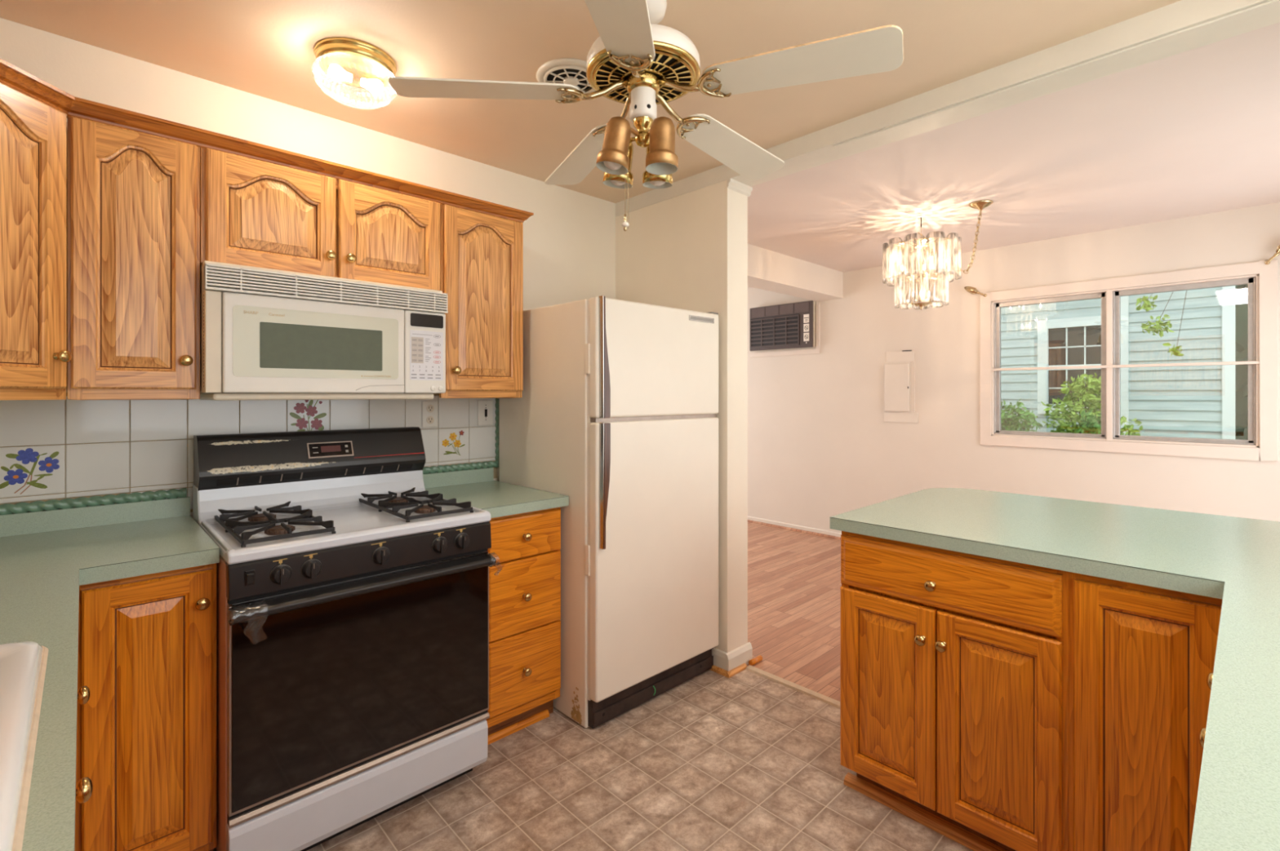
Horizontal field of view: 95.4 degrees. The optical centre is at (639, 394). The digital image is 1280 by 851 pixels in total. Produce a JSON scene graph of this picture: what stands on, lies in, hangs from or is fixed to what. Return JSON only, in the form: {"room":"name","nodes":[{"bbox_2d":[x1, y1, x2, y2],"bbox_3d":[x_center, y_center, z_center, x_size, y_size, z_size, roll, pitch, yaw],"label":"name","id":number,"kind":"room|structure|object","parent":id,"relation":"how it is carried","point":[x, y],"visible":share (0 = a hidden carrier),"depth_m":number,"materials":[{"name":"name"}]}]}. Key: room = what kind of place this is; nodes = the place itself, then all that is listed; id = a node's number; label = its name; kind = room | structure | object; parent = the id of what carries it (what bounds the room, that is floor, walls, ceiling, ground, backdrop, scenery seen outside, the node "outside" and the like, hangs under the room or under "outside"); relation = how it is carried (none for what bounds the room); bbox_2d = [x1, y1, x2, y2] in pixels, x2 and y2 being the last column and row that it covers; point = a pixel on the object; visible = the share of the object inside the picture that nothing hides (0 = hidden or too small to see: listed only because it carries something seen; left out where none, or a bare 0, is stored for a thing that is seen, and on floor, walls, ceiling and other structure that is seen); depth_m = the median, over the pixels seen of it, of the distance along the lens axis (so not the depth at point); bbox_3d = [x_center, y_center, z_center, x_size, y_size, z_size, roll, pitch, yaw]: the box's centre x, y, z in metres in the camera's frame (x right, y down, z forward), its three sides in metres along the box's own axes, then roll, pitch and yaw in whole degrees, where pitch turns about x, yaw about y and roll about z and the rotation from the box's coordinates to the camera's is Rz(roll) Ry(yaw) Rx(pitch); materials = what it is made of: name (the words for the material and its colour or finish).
{"room":"kitchen","nodes":[
{"label":"kitchen","id":0,"kind":"room"},
{"bbox_2d":[0,17,615,517],"bbox_3d":[-1.262,0.115,2.391,2.983,2.447,0.120,0,0,-44],"label":"wall","id":1,"kind":"structure","parent":0,"point":[569,239],"depth_m":2.37,"materials":[{"name":"paint"}]},
{"bbox_2d":[0,82,71,400],"bbox_3d":[-1.781,-0.378,1.392,0.609,0.784,0.605,0,0,-44],"label":"upper cabinet","id":2,"kind":"object","parent":1,"relation":"attached to","point":[35,356],"visible":1,"depth_m":1.49,"materials":[{"name":"brown wood"}]},
{"bbox_2d":[67,115,199,399],"bbox_3d":[-1.548,-0.377,1.786,0.292,0.786,0.358,0,0,-44],"label":"upper cabinet","id":3,"kind":"object","parent":1,"relation":"attached to","point":[134,197],"visible":1,"depth_m":1.67,"materials":[{"name":"brown wood"}]},
{"bbox_2d":[0,392,498,515],"bbox_3d":[-1.438,0.201,2.120,2.110,0.415,0.027,0,0,-44],"label":"tile backsplash","id":4,"kind":"structure","parent":1,"relation":"attached to","point":[55,455],"depth_m":1.94,"materials":[{"name":"beige tile"}]},
{"bbox_2d":[422,401,437,427],"bbox_3d":[-0.938,0.088,2.603,0.072,0.116,0.007,0,0,-44],"label":"wall outlet","id":5,"kind":"object","parent":4,"relation":"attached to","point":[429,409],"visible":1,"depth_m":2.60,"materials":[{"name":"plastic"}]},
{"bbox_2d":[426,416,434,423],"bbox_3d":[-0.936,0.114,2.601,0.035,0.035,0.002,0,0,-44],"label":"receptacle","id":6,"kind":"object","parent":5,"relation":"attached to","point":[429,420],"depth_m":2.60,"materials":[{"name":"plastic"}]},
{"bbox_2d":[426,404,434,412],"bbox_3d":[-0.936,0.062,2.601,0.035,0.035,0.002,0,0,-44],"label":"receptacle","id":7,"kind":"object","parent":5,"relation":"attached to","point":[429,408],"depth_m":2.60,"materials":[{"name":"plastic"}]},
{"bbox_2d":[477,400,493,426],"bbox_3d":[-0.739,0.088,2.789,0.080,0.120,0.013,0,0,-44],"label":"switch","id":8,"kind":"object","parent":4,"relation":"attached to","point":[485,408],"visible":1,"depth_m":2.79,"materials":[{"name":"plastic"}]},
{"bbox_2d":[200,147,440,290],"bbox_3d":[-1.163,-0.588,2.155,0.773,0.365,0.358,0,0,-44],"label":"upper cabinet","id":9,"kind":"object","parent":1,"relation":"attached to","point":[254,213],"visible":0.94,"depth_m":2.00,"materials":[{"name":"brown wood"}]},
{"bbox_2d":[199,260,448,400],"bbox_3d":[-1.149,-0.193,2.127,0.755,0.422,0.393,0,0,-44],"label":"microwave","id":10,"kind":"object","parent":9,"relation":"attached to","point":[266,334],"visible":1,"depth_m":1.94,"materials":[{"name":"plastic"}]},
{"bbox_2d":[439,204,523,398],"bbox_3d":[-0.747,-0.377,2.553,0.376,0.786,0.358,0,0,-44],"label":"upper cabinet","id":11,"kind":"object","parent":1,"relation":"attached to","point":[482,255],"visible":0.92,"depth_m":2.44,"materials":[{"name":"brown wood"}]},
{"bbox_2d":[0,58,533,222],"bbox_3d":[-1.138,-0.784,1.978,0.344,0.045,1.891,0,0,36],"label":"crown molding","id":12,"kind":"structure","parent":11,"relation":"attached to","point":[11,75],"depth_m":1.82,"materials":[{"name":"brown wood"}]},
{"bbox_2d":[213,522,973,850],"bbox_3d":[-0.096,1.386,3.319,6.050,0.104,6.450,0,0,-44],"label":"floor","id":13,"kind":"structure","parent":0,"point":[746,761],"depth_m":2.05,"materials":[{"name":"tile"}]},
{"bbox_2d":[75,563,216,850],"bbox_3d":[-1.455,0.897,1.693,0.298,0.882,0.612,0,0,-44],"label":"base cabinet","id":14,"kind":"object","parent":13,"relation":"on","point":[146,728],"visible":0.84,"depth_m":1.50,"materials":[{"name":"orange wood"}]},
{"bbox_2d":[75,685,93,804],"bbox_3d":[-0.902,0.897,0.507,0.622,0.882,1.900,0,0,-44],"label":"cabinet hinges","id":15,"kind":"object","parent":14,"relation":"attached to","point":[84,788],"visible":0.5,"depth_m":0.82,"materials":[{"name":"gold metal"}]},
{"bbox_2d":[0,497,219,850],"bbox_3d":[-1.022,0.405,0.807,0.897,0.103,2.500,0,0,-44],"label":"countertop","id":16,"kind":"structure","parent":14,"relation":"on","point":[46,557],"depth_m":1.36,"materials":[{"name":"green laminate"}]},
{"bbox_2d":[0,641,48,850],"bbox_3d":[-0.905,0.496,0.497,0.540,0.196,0.826,0,0,-44],"label":"sink","id":17,"kind":"object","parent":16,"relation":"in","point":[23,664],"visible":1,"depth_m":0.70,"materials":[{"name":"white ceramic"}]},
{"bbox_2d":[192,426,496,850],"bbox_3d":[-1.015,0.738,2.005,0.760,1.200,0.720,0,0,-44],"label":"gas range","id":18,"kind":"object","parent":13,"relation":"on","point":[361,691],"visible":1,"depth_m":1.78,"materials":[{"name":"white metal"}]},
{"bbox_2d":[227,600,266,626],"bbox_3d":[-1.025,0.598,1.524,0.083,0.098,0.070,0,0,-44],"label":"wrap","id":19,"kind":"object","parent":18,"relation":"hanging from","point":[230,623],"visible":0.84,"depth_m":1.52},
{"bbox_2d":[244,569,254,586],"bbox_3d":[-1.030,0.485,1.540,0.022,0.039,0.014,0,0,-44],"label":"rocker switch","id":20,"kind":"object","parent":18,"relation":"attached to","point":[249,574],"depth_m":1.54,"materials":[{"name":"black plastic"}]},
{"bbox_2d":[192,470,490,564],"bbox_3d":[-1.029,0.377,2.020,0.760,0.137,0.679,0,0,-44],"label":"cooktop","id":21,"kind":"object","parent":18,"relation":"in","point":[268,521],"depth_m":1.96,"materials":[{"name":"white metal"}]},
{"bbox_2d":[226,551,496,817],"bbox_3d":[-0.793,0.827,1.773,0.754,0.556,0.078,0,0,-44],"label":"oven","id":22,"kind":"object","parent":18,"relation":"in","point":[339,677],"depth_m":1.72,"materials":[{"name":"black glass"}]},
{"bbox_2d":[484,552,502,575],"bbox_3d":[-0.510,0.585,2.017,0.039,0.072,0.071,0,0,-44],"label":"wrap","id":23,"kind":"object","parent":18,"relation":"attached to","point":[492,553],"visible":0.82,"depth_m":2.00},
{"bbox_2d":[486,506,560,745],"bbox_3d":[-0.647,0.897,2.466,0.390,0.882,0.612,0,0,-44],"label":"base cabinet","id":24,"kind":"object","parent":13,"relation":"on","point":[525,595],"visible":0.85,"depth_m":2.28,"materials":[{"name":"orange wood"}]},
{"bbox_2d":[422,467,568,518],"bbox_3d":[-0.648,0.405,2.472,0.401,0.103,0.610,0,0,-44],"label":"countertop","id":25,"kind":"structure","parent":24,"relation":"on","point":[478,487],"depth_m":2.43,"materials":[{"name":"green laminate"}]},
{"bbox_2d":[498,295,718,728],"bbox_3d":[-0.140,0.470,2.796,0.772,1.728,0.766,0,0,-44],"label":"refrigerator","id":26,"kind":"object","parent":13,"relation":"on","point":[615,415],"visible":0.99,"depth_m":2.46,"materials":[{"name":"beige metal"}]},
{"bbox_2d":[745,665,839,708],"bbox_3d":[1.329,1.333,2.014,0.045,0.010,2.314,0,0,-44],"label":"threshold strip","id":27,"kind":"object","parent":13,"relation":"on","point":[784,682],"visible":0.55,"depth_m":2.65,"materials":[{"name":"beige wood"}]},
{"bbox_2d":[840,531,1068,850],"bbox_3d":[1.228,0.897,2.067,0.992,0.882,0.635,0,0,-44],"label":"base cabinet","id":28,"kind":"object","parent":13,"relation":"on","point":[954,665],"visible":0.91,"depth_m":1.71,"materials":[{"name":"orange wood"}]},
{"bbox_2d":[830,488,1279,850],"bbox_3d":[0.668,0.436,0.893,3.459,0.040,1.602,0,0,-44],"label":"countertop","id":29,"kind":"structure","parent":28,"relation":"on","point":[1236,561],"depth_m":1.45,"materials":[{"name":"green laminate"}]},
{"bbox_2d":[1068,572,1222,850],"bbox_3d":[1.566,0.897,1.736,0.960,0.882,0.310,0,0,-44],"label":"base cabinet","id":30,"kind":"object","parent":13,"relation":"on","point":[1141,658],"visible":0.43,"depth_m":1.42,"materials":[{"name":"orange wood"}]},
{"bbox_2d":[1198,672,1213,748],"bbox_3d":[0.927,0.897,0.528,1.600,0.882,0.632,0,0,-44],"label":"cabinet hinges","id":31,"kind":"object","parent":30,"relation":"attached to","point":[1209,678],"visible":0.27,"depth_m":0.95,"materials":[{"name":"gold metal"}]},
{"bbox_2d":[0,0,1279,287],"bbox_3d":[-0.078,-1.167,3.337,6.000,0.117,6.450,0,0,-44],"label":"ceiling","id":32,"kind":"structure","parent":0,"point":[264,48],"depth_m":2.24,"materials":[{"name":"paint"}]},
{"bbox_2d":[311,37,397,109],"bbox_3d":[-0.939,-1.040,1.929,0.259,0.138,0.259,0,0,-44],"label":"flush ceiling light","id":33,"kind":"object","parent":32,"relation":"attached to","point":[351,62],"visible":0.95,"depth_m":1.90,"materials":[{"name":"glass"}]},
{"bbox_2d":[536,57,595,93],"bbox_3d":[-0.241,-1.098,2.039,0.240,0.022,0.240,0,0,-44],"label":"ceiling vent","id":34,"kind":"object","parent":32,"relation":"in","point":[572,72],"visible":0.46,"depth_m":1.99,"materials":[{"name":"white paint"}]},
{"bbox_2d":[546,69,591,93],"bbox_3d":[-0.243,-1.093,2.038,0.169,0.012,0.170,0,0,-44],"label":"grille","id":35,"kind":"object","parent":34,"relation":"attached to","point":[577,77],"depth_m":2.02,"materials":[{"name":"white paint"}]},
{"bbox_2d":[388,0,903,231],"bbox_3d":[0.043,-0.780,1.660,1.274,0.656,1.331,0,0,-44],"label":"ceiling fan","id":36,"kind":"object","parent":32,"relation":"hanging from","point":[637,62],"visible":1,"depth_m":1.54,"materials":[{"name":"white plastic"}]},
{"bbox_2d":[882,200,993,310],"bbox_3d":[1.851,-0.830,3.634,0.448,0.592,0.635,0,0,-44],"label":"chandelier","id":37,"kind":"object","parent":32,"relation":"hanging from","point":[955,247],"visible":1,"depth_m":3.65,"materials":[{"name":"glass"}]},
{"bbox_2d":[615,179,747,653],"bbox_3d":[-0.839,0.153,4.226,0.164,2.369,3.813,0,0,-44],"label":"wall","id":38,"kind":"structure","parent":0,"point":[689,251],"depth_m":2.88,"materials":[{"name":"paint"}]},
{"bbox_2d":[709,662,746,678],"bbox_3d":[0.429,1.327,2.842,0.144,0.022,0.125,0,0,-44],"label":"trim","id":39,"kind":"structure","parent":38,"relation":"attached to","point":[741,668],"depth_m":2.80,"materials":[{"name":"brown wood"}]},
{"bbox_2d":[711,642,752,671],"bbox_3d":[0.445,1.288,2.883,0.192,0.100,0.130,0,0,-44],"label":"baseboard","id":40,"kind":"structure","parent":38,"relation":"attached to","point":[728,661],"depth_m":2.82,"materials":[{"name":"white paint"}]},
{"bbox_2d":[727,177,752,196],"bbox_3d":[0.488,-1.010,2.844,0.180,0.043,0.019,0,0,-44],"label":"trim","id":41,"kind":"structure","parent":38,"relation":"attached to","point":[732,184],"depth_m":2.84,"materials":[{"name":"white paint"}]},
{"bbox_2d":[748,655,762,666],"bbox_3d":[0.575,1.322,2.896,0.085,0.026,0.026,0,0,-44],"label":"trim","id":42,"kind":"structure","parent":38,"relation":"attached to","point":[759,658],"depth_m":2.88,"materials":[{"name":"orange wood"}]},
{"bbox_2d":[615,0,1279,217],"bbox_3d":[-0.028,-1.080,3.378,0.164,0.112,6.160,0,0,-44],"label":"ceiling beam","id":43,"kind":"structure","parent":38,"relation":"attached to","point":[1181,26],"depth_m":1.95,"materials":[{"name":"white paint"}]},
{"bbox_2d":[747,202,1279,533],"bbox_3d":[2.006,0.038,5.324,0.140,2.600,6.440,0,0,-44],"label":"wall","id":44,"kind":"structure","parent":0,"point":[821,446],"depth_m":4.74,"materials":[{"name":"paint"}]},
{"bbox_2d":[750,300,820,357],"bbox_3d":[1.405,-0.639,5.789,0.084,0.504,0.796,0,0,-44],"label":"air conditioner","id":45,"kind":"object","parent":44,"relation":"attached to","point":[787,326],"visible":1,"depth_m":5.72,"materials":[{"name":"plastic"}]},
{"bbox_2d":[750,313,799,348],"bbox_3d":[1.334,-0.629,5.809,0.009,0.300,0.570,0,0,-44],"label":"grille","id":46,"kind":"object","parent":45,"relation":"attached to","point":[773,331],"depth_m":5.80,"materials":[{"name":"brown plastic"}]},
{"bbox_2d":[751,302,808,317],"bbox_3d":[1.379,-0.835,5.767,0.005,0.088,0.650,0,0,-44],"label":"vent","id":47,"kind":"object","parent":45,"relation":"attached to","point":[797,308],"depth_m":5.74,"materials":[{"name":"plastic"}]},
{"bbox_2d":[747,516,841,539],"bbox_3d":[1.951,1.309,5.271,0.012,0.058,6.160,0,0,-44],"label":"baseboard","id":48,"kind":"structure","parent":44,"relation":"attached to","point":[751,518],"depth_m":5.71,"materials":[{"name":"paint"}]},
{"bbox_2d":[747,244,843,301],"bbox_3d":[0.819,-1.006,4.537,2.663,0.239,0.255,0,0,-44],"label":"soffit","id":49,"kind":"structure","parent":44,"relation":"attached to","point":[767,270],"depth_m":4.82,"materials":[{"name":"paint"}]},
{"bbox_2d":[884,350,918,423],"bbox_3d":[2.220,-0.068,4.975,0.032,0.615,0.290,0,0,-44],"label":"breaker panel","id":50,"kind":"object","parent":44,"relation":"attached to","point":[900,366],"visible":1,"depth_m":4.97,"materials":[{"name":"paint"}]},
{"bbox_2d":[964,286,986,297],"bbox_3d":[2.612,-0.797,4.522,0.167,0.099,0.056,0,0,19],"label":"curtain rod","id":51,"kind":"object","parent":44,"relation":"attached to","point":[971,290],"visible":1,"depth_m":4.52,"materials":[{"name":"gold metal"}]},
{"bbox_2d":[979,259,1277,461],"bbox_3d":[3.226,-0.200,4.007,0.118,1.185,1.564,0,0,-44],"label":"window","id":52,"kind":"structure","parent":44,"relation":"in","point":[1261,445],"depth_m":3.89,"materials":[{"name":"paint"}]},
{"bbox_2d":[1264,244,1279,264],"bbox_3d":[3.705,-0.829,3.377,0.055,0.144,0.158,0,0,-14],"label":"curtain rod","id":53,"kind":"object","parent":44,"relation":"attached to","point":[1277,251],"visible":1,"depth_m":3.39,"materials":[{"name":"gold metal"}]},
{"label":"outside","id":54,"kind":"structure","parent":0,"visible":0},
{"bbox_3d":[7.304,1.763,7.735,10.750,0.150,20.000,0,0,-44],"label":"ground","id":55,"kind":"structure","parent":54,"visible":0},
{"bbox_2d":[1000,399,1042,431],"bbox_3d":[3.573,0.815,5.997,0.861,1.755,1.324,0,0,-44],"label":"shrub","id":56,"kind":"object","parent":55,"relation":"on","point":[1008,423],"visible":0.21,"depth_m":5.89,"materials":[{"name":"green plant"}]},
{"bbox_2d":[1040,372,1142,435],"bbox_3d":[4.551,0.732,5.986,0.919,1.917,1.001,0,0,-44],"label":"shrub","id":57,"kind":"object","parent":55,"relation":"on","point":[1082,388],"visible":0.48,"depth_m":5.91,"materials":[{"name":"green plant"}]},
{"bbox_2d":[1075,408,1123,434],"bbox_3d":[4.380,0.912,5.252,0.391,1.556,0.770,0,0,-35],"label":"shrub","id":58,"kind":"object","parent":55,"relation":"on","point":[1093,424],"visible":0.22,"depth_m":5.43,"materials":[{"name":"green plant"}]},
{"bbox_2d":[1000,285,1235,439],"bbox_3d":[3.066,-0.112,8.006,0.900,3.600,7.750,0,0,-44],"label":"house","id":59,"kind":"structure","parent":55,"relation":"on","point":[1193,402],"depth_m":6.07,"materials":[{"name":"blue"}]},
{"bbox_2d":[1235,284,1248,439],"bbox_3d":[9.296,-0.233,5.172,6.484,4.354,6.552,0,0,3],"label":"hedge","id":60,"kind":"object","parent":55,"relation":"on","point":[1241,291],"visible":0.08,"depth_m":6.62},
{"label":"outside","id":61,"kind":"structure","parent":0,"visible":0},
{"bbox_2d":[1135,290,1186,356],"bbox_3d":[4.499,-0.877,4.857,0.323,1.138,0.882,0,0,-44],"label":"branch","id":62,"kind":"object","parent":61,"point":[1146,305],"visible":0.34,"depth_m":4.98,"materials":[{"name":"green plant"}]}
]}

